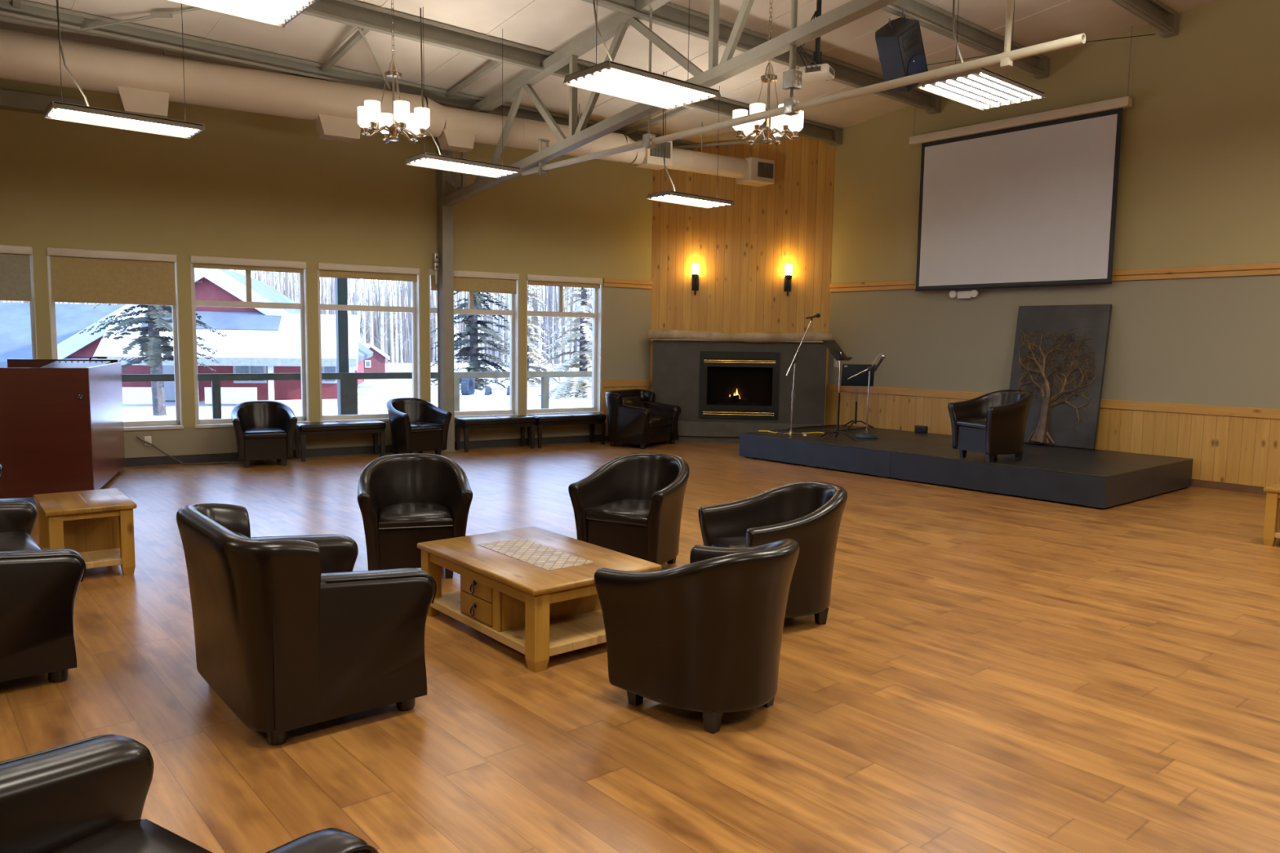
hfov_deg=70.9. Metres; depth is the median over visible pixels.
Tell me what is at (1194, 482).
baseboard
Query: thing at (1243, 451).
wainscoting
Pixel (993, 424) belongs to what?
tub chair
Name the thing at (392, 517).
seat cushion
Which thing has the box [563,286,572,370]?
birch tree
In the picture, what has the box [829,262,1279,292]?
trim
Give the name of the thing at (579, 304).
birch tree
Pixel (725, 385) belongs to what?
fireplace
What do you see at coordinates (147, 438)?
wall outlet
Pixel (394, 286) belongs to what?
birch tree
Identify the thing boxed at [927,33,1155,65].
cable
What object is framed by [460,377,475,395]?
tire
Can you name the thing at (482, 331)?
birch tree
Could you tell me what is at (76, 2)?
ceiling beams
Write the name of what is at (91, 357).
gooseneck lamp
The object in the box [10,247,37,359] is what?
window
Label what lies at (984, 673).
floor
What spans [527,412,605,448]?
bench
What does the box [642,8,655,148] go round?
support rod
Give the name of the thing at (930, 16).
ceiling beam
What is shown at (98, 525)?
side table
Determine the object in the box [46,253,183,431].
window
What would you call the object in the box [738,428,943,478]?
stage platform
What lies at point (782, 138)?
ceiling beam
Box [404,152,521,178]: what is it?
hood
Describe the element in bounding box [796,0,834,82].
projector
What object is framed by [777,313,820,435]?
mic stand
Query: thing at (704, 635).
tub chair
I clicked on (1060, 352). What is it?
artwork
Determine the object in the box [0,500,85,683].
armchair
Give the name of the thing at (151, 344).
spruce tree
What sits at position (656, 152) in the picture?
grille
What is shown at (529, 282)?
shade
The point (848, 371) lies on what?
music stand
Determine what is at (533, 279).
roller blind
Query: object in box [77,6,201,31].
ceiling beam
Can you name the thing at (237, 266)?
shade
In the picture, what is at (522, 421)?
bench
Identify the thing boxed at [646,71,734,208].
strip light
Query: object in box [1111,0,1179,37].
ceiling beam
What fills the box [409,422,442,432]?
seat cushion
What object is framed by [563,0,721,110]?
strip light
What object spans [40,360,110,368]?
mixing console
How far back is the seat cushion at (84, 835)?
2.05 m
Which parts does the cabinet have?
panel, panel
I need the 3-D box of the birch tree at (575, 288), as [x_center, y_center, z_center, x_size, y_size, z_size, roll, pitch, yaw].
[-6.107,-12.428,82.701,2.181,15.154,2.028,1,5,0]
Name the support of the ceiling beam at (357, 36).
attached to the ceiling
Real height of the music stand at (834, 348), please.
1.301 m
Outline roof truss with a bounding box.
[440,0,897,206]
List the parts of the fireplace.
firebox frame, glass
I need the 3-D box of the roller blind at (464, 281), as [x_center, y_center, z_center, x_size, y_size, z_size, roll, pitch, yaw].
[-2.384,-2.093,12.999,1.365,0.295,0.060,-3,6,-32]
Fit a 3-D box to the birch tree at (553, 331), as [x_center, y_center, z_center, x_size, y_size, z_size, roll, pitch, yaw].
[-8.831,-11.656,91.466,1.202,11.714,1.585,-4,7,-39]
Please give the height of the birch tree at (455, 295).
11.356 m
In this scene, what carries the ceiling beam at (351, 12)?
attached to the ceiling
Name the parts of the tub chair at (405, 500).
panel, leg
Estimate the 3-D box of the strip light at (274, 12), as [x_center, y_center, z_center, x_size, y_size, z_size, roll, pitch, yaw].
[-2.562,-3.372,5.160,1.200,1.662,0.620,-4,7,-40]
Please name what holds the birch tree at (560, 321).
on the snow
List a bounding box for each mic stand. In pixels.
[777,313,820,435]
[847,353,885,439]
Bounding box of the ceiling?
[0,0,1217,142]
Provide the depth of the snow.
39.00 m
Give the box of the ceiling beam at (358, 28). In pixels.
[357,26,391,90]
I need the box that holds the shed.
[361,343,390,372]
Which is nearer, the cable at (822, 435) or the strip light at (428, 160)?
the strip light at (428, 160)
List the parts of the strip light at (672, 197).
power cord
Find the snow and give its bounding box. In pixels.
[122,361,591,421]
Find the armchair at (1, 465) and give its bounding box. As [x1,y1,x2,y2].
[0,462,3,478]
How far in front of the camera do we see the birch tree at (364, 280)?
88.55 m
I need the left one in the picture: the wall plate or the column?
the column
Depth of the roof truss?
9.46 m
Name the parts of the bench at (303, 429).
leg, leg, seat, leg, leg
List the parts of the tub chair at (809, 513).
leg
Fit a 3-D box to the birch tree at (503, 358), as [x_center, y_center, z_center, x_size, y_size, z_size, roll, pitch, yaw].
[-11.498,-10.446,74.730,1.648,12.430,1.312,-3,7,-34]
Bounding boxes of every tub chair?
[231,400,297,467]
[357,453,472,578]
[386,397,452,455]
[568,452,689,564]
[594,538,799,733]
[697,480,847,625]
[947,389,1032,462]
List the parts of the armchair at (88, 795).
arm, arm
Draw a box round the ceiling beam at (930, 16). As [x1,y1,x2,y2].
[880,0,1050,79]
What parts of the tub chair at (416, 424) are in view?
leg, panel, leg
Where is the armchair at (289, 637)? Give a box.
[176,502,436,746]
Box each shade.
[192,262,303,271]
[319,269,417,279]
[431,275,516,292]
[528,280,599,286]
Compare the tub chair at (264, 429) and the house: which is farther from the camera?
the house
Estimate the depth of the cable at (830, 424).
13.50 m
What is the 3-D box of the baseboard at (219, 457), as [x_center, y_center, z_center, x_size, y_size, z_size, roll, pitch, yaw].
[-6.187,0.432,10.874,14.930,0.105,0.019,-3,6,-32]
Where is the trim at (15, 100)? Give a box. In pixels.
[0,88,82,114]
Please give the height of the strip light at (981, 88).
1.541 m
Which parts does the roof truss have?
gusset plate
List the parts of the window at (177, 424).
casing, sill, casing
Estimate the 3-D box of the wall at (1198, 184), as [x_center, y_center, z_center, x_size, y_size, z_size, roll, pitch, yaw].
[7.994,-2.219,8.664,0.200,6.200,15.500,-4,7,-40]
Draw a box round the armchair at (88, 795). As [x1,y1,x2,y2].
[0,733,378,852]
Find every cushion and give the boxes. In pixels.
[0,532,41,551]
[53,818,212,852]
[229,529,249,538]
[243,426,286,439]
[377,502,453,531]
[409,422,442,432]
[586,499,651,527]
[622,395,645,408]
[648,414,672,428]
[711,536,745,547]
[956,417,986,430]
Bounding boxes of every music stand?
[819,340,857,440]
[840,364,875,429]
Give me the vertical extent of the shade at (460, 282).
0.210 m
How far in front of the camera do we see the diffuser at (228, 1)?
5.58 m
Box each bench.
[294,419,386,462]
[454,414,535,452]
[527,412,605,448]
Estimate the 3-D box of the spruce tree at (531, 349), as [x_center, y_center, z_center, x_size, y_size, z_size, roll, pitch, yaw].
[-6.880,-6.625,54.941,4.867,9.460,4.633,-2,6,-24]
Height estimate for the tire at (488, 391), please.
0.834 m
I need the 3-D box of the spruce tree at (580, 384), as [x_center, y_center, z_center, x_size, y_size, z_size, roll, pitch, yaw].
[-2.587,-5.777,41.885,5.147,10.511,5.408,4,6,29]
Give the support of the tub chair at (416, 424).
on the floor
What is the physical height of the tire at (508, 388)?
0.953 m
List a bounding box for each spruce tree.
[79,280,226,415]
[430,291,509,391]
[486,281,560,386]
[530,286,592,400]
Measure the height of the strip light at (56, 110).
1.518 m
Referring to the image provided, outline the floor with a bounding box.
[0,440,1279,852]
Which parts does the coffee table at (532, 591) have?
leg, drop handle, drop handle, drawer, drawer, leg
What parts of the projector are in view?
port panel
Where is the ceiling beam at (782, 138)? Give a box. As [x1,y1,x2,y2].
[672,137,791,148]
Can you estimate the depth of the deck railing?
14.00 m
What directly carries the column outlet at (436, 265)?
attached to the column
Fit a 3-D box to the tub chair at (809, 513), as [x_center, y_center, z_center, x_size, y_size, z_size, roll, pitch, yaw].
[0.820,0.732,5.247,0.756,0.771,0.726,-1,6,-19]
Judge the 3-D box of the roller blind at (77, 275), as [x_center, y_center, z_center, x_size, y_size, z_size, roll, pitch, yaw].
[-6.212,-1.762,10.637,1.321,0.613,0.060,-3,6,-32]
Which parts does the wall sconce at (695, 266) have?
lamp shade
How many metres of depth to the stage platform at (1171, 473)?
10.25 m
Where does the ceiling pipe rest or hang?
hanging from the ceiling
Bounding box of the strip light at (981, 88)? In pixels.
[916,0,1046,111]
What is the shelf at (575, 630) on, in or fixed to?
attached to the coffee table at (532, 591)
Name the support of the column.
on the floor
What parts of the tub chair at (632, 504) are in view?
panel, leg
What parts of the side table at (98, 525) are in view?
leg, leg, divider panel, leg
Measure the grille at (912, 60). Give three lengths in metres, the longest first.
0.580 x 0.300 x 0.012 m
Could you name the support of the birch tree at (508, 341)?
on the snow
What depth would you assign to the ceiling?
10.22 m
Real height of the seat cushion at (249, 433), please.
0.100 m
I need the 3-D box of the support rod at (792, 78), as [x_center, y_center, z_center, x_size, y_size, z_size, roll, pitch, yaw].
[1.325,-3.579,7.713,0.120,1.750,0.126,-4,7,-40]
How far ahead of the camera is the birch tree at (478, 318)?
71.47 m
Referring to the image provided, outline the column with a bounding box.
[435,137,456,452]
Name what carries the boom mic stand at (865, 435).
on the stage platform at (842, 452)
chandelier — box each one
[357,0,430,143]
[732,0,804,146]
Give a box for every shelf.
[42,547,122,568]
[430,590,606,656]
[1274,525,1279,537]
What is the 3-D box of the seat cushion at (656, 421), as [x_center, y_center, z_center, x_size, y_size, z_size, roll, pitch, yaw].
[0.084,-0.090,13.838,0.620,0.168,0.660,4,7,33]
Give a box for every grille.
[649,142,671,158]
[757,161,773,178]
[897,22,927,89]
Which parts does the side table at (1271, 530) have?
leg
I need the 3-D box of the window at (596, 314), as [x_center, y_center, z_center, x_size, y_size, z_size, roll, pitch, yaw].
[-1.205,-1.241,13.931,1.314,2.125,0.222,-3,6,-32]
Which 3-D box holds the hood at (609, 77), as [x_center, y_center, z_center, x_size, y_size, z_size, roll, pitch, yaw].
[0.032,-2.821,7.470,1.200,0.060,0.620,-4,7,-40]
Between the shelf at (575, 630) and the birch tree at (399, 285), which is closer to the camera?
the shelf at (575, 630)
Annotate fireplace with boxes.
[648,328,831,443]
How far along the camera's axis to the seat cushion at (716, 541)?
5.26 m
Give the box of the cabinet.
[0,359,124,498]
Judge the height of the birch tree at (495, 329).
13.590 m
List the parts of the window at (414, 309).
casing, sill, casing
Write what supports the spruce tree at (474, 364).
on the snow
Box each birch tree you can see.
[259,271,271,283]
[265,271,279,292]
[266,271,272,286]
[286,272,296,302]
[289,272,298,301]
[291,272,299,303]
[320,277,335,314]
[346,278,355,315]
[355,279,375,342]
[360,280,368,343]
[363,279,370,343]
[364,279,374,346]
[368,280,395,352]
[383,280,403,369]
[387,280,403,364]
[393,280,411,366]
[431,290,437,364]
[453,291,459,370]
[453,291,466,372]
[468,292,484,372]
[480,292,490,367]
[487,293,508,382]
[492,293,509,369]
[500,293,509,367]
[533,285,546,371]
[545,286,557,368]
[546,302,575,382]
[556,288,573,355]
[560,286,568,361]
[560,287,576,371]
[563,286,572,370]
[571,287,589,371]
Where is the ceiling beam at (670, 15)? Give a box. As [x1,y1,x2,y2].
[582,0,941,114]
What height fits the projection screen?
3.021 m
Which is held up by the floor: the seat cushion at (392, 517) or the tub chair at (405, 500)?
the tub chair at (405, 500)
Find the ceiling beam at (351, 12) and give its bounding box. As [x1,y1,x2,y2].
[302,0,842,146]
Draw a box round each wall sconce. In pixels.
[691,263,698,295]
[783,264,792,296]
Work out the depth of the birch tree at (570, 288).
99.37 m
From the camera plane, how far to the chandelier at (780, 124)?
8.65 m
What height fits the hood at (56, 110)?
0.060 m
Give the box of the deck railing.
[121,371,591,418]
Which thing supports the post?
on the snow
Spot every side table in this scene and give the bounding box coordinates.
[33,488,136,575]
[1262,483,1279,546]
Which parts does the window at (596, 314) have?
casing, sill, casing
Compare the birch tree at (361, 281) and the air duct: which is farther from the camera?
the birch tree at (361, 281)
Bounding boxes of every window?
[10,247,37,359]
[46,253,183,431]
[190,262,310,428]
[317,269,420,422]
[428,269,519,417]
[525,280,601,415]
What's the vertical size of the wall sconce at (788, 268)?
0.495 m
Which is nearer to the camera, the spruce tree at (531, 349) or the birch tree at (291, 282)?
the spruce tree at (531, 349)
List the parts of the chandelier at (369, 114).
lamp shade, lamp shade, arm, arm, stay rod, lamp shade, arm, chain, stem, stay rod, arm, lamp shade, arm, lamp shade, arm, lamp shade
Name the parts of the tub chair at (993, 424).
leg, panel, leg, leg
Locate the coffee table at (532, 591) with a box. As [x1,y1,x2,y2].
[417,526,662,672]
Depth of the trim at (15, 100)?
9.82 m
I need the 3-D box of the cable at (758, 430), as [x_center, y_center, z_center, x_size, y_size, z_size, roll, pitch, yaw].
[2.120,0.087,12.574,0.915,0.026,0.252,1,5,6]
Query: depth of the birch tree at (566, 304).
95.67 m
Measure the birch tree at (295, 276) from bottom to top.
16.010 m
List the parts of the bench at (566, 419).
leg, leg, seat, leg, leg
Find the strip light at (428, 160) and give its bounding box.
[404,8,521,178]
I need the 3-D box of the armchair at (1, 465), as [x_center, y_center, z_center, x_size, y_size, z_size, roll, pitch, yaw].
[-5.113,0.502,6.447,0.836,0.835,1.048,-2,6,-30]
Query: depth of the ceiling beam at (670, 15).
10.24 m
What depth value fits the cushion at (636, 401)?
13.94 m
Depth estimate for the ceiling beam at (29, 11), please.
9.84 m
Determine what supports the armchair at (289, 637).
on the floor
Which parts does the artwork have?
tree crown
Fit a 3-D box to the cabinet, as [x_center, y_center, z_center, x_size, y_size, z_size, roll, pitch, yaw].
[-6.495,-0.008,9.146,1.900,1.300,2.096,-1,6,-22]
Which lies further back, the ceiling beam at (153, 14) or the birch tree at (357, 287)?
the birch tree at (357, 287)
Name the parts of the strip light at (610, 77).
power cord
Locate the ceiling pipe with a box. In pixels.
[520,0,1085,176]
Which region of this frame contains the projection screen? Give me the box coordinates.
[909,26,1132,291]
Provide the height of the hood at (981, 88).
0.060 m
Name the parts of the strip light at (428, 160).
power cord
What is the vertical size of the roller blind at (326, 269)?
0.185 m
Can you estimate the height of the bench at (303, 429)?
0.476 m
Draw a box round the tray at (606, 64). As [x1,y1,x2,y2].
[573,61,718,103]
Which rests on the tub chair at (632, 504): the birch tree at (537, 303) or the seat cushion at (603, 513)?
the seat cushion at (603, 513)
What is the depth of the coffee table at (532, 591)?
4.74 m
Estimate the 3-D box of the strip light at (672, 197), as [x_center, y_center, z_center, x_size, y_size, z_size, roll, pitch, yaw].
[0.666,-2.939,11.661,1.140,0.060,0.470,-4,7,-40]
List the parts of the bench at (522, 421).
leg, leg, seat, leg, leg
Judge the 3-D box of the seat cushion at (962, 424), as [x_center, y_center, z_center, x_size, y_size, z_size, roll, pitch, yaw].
[3.912,-0.039,10.011,0.555,0.100,0.472,-1,6,-19]
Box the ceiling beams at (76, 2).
[60,0,1073,142]
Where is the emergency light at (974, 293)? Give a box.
[949,289,978,298]
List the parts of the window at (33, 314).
casing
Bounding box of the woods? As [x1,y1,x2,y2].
[0,269,592,364]
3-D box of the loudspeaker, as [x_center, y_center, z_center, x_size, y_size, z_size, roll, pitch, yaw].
[2.742,-3.915,9.459,0.465,0.761,0.764,5,7,35]
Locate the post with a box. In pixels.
[335,277,348,414]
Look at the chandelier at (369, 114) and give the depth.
8.53 m
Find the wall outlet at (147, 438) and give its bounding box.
[144,435,151,445]
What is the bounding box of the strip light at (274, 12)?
[167,0,320,27]
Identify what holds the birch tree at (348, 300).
on the snow
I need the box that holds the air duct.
[0,28,774,186]
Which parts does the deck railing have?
post, post, rail, post, post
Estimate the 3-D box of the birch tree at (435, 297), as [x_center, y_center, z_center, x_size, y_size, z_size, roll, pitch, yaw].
[-22.207,-13.589,98.070,1.719,14.033,1.899,-1,6,-21]
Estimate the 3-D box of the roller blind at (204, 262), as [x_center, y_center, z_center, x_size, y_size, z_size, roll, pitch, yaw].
[-4.944,-2.052,11.401,1.359,0.145,0.060,-3,6,-32]
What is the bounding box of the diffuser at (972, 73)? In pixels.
[928,67,1044,104]
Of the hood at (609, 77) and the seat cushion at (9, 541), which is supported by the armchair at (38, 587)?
the seat cushion at (9, 541)
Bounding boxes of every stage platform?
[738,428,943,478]
[798,424,951,444]
[890,444,1153,508]
[946,442,1193,496]
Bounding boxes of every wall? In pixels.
[0,78,653,457]
[649,134,835,425]
[827,0,1279,408]
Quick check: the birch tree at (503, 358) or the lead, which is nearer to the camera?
the lead
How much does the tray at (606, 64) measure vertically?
0.008 m
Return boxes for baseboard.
[124,434,608,466]
[1191,479,1266,494]
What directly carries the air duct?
hanging from the ceiling
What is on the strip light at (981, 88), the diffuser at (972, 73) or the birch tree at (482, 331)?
the diffuser at (972, 73)
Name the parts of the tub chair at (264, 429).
leg, panel, leg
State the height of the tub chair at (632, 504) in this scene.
0.771 m
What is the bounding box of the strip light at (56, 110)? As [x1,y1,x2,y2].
[44,0,204,138]
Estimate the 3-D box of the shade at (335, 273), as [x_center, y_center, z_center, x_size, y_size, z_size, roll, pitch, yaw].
[-3.670,-2.069,12.211,1.312,0.100,0.005,-3,6,-32]
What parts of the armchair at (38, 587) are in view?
arm, leg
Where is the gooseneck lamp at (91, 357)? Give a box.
[88,356,106,360]
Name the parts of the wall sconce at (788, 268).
lamp shade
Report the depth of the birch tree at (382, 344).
65.25 m
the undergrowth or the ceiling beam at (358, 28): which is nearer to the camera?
the ceiling beam at (358, 28)
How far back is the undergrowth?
51.49 m
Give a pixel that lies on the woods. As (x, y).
(406, 301)
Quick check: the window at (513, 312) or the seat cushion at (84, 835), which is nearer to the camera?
the seat cushion at (84, 835)
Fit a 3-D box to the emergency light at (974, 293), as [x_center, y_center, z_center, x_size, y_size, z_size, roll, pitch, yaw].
[4.529,-1.842,12.540,0.095,0.117,0.424,-4,7,-40]
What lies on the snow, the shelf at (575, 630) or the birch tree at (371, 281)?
the birch tree at (371, 281)
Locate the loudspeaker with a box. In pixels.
[875,8,928,92]
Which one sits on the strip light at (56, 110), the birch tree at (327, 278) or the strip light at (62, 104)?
the strip light at (62, 104)
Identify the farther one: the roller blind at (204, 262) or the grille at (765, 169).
the grille at (765, 169)
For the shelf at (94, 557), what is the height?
0.040 m
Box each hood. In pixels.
[44,100,204,138]
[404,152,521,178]
[563,60,721,110]
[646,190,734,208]
[916,67,1046,111]
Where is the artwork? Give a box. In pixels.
[1008,304,1111,449]
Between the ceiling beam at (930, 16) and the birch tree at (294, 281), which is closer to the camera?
the ceiling beam at (930, 16)
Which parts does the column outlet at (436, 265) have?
bulb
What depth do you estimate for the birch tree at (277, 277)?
65.07 m
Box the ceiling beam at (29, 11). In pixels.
[0,0,698,150]
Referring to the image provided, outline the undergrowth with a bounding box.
[431,362,591,385]
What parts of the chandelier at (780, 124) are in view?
lamp shade, arm, lamp shade, arm, stay rod, lamp shade, arm, stem, chain, arm, lamp shade, stay rod, arm, lamp shade, arm, lamp shade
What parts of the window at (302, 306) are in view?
casing, sill, casing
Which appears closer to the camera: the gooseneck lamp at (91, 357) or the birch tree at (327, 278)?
the gooseneck lamp at (91, 357)
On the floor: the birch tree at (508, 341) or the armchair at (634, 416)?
the armchair at (634, 416)
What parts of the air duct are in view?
hanger rod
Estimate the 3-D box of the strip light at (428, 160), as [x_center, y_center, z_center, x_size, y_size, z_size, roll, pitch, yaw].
[-1.858,-3.518,9.514,1.140,1.549,0.470,-4,7,-40]
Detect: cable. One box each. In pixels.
[758,430,824,434]
[787,424,836,430]
[820,426,870,437]
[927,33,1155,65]
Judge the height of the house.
5.910 m
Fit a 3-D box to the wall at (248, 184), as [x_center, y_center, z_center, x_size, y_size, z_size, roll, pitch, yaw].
[-6.093,-2.019,10.801,15.200,5.000,0.285,-3,6,-32]
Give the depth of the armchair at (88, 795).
2.05 m
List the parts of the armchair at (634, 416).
backrest, arm, leg, rail, arm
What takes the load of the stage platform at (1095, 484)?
on the floor
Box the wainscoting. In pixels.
[825,391,1279,487]
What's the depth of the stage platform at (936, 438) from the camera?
12.72 m
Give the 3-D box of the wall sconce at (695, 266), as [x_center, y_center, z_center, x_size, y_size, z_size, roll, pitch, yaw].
[0.887,-2.353,14.425,0.116,0.495,0.176,1,5,5]
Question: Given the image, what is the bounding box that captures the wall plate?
[833,357,839,367]
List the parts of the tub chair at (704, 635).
leg, leg, leg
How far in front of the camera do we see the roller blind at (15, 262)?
10.13 m
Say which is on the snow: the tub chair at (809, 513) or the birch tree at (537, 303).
the birch tree at (537, 303)
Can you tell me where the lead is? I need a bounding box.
[136,436,238,464]
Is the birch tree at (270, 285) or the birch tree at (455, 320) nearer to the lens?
the birch tree at (455, 320)
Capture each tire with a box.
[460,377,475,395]
[484,386,492,395]
[506,386,509,395]
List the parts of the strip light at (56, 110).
power cord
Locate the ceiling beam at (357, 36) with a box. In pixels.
[12,0,689,134]
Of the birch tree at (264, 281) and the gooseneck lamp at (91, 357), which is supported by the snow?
the birch tree at (264, 281)
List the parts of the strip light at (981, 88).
power cord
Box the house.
[0,267,373,405]
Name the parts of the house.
garage door, porch rail, pane, porch post, pane, porch post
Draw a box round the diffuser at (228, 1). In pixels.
[207,0,297,17]
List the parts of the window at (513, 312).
casing, sill, casing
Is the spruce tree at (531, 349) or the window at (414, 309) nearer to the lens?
the window at (414, 309)
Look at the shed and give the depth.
60.76 m
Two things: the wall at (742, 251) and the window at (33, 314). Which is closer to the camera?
the window at (33, 314)
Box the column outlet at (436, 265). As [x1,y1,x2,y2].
[433,253,439,284]
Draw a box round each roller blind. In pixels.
[0,244,32,301]
[46,247,177,305]
[190,255,306,273]
[317,262,419,281]
[429,268,519,293]
[526,274,602,288]
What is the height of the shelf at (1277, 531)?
0.040 m
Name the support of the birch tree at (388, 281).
on the snow
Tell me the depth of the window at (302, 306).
11.57 m
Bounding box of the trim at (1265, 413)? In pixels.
[826,383,1279,419]
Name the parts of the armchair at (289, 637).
backrest, leg, arm, arm, leg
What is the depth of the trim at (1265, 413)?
10.93 m
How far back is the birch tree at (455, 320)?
75.07 m
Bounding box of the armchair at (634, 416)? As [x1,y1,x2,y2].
[604,389,681,448]
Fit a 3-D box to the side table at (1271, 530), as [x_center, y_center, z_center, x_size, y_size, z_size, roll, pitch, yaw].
[5.535,0.755,7.245,0.510,0.480,0.770,-4,7,-40]

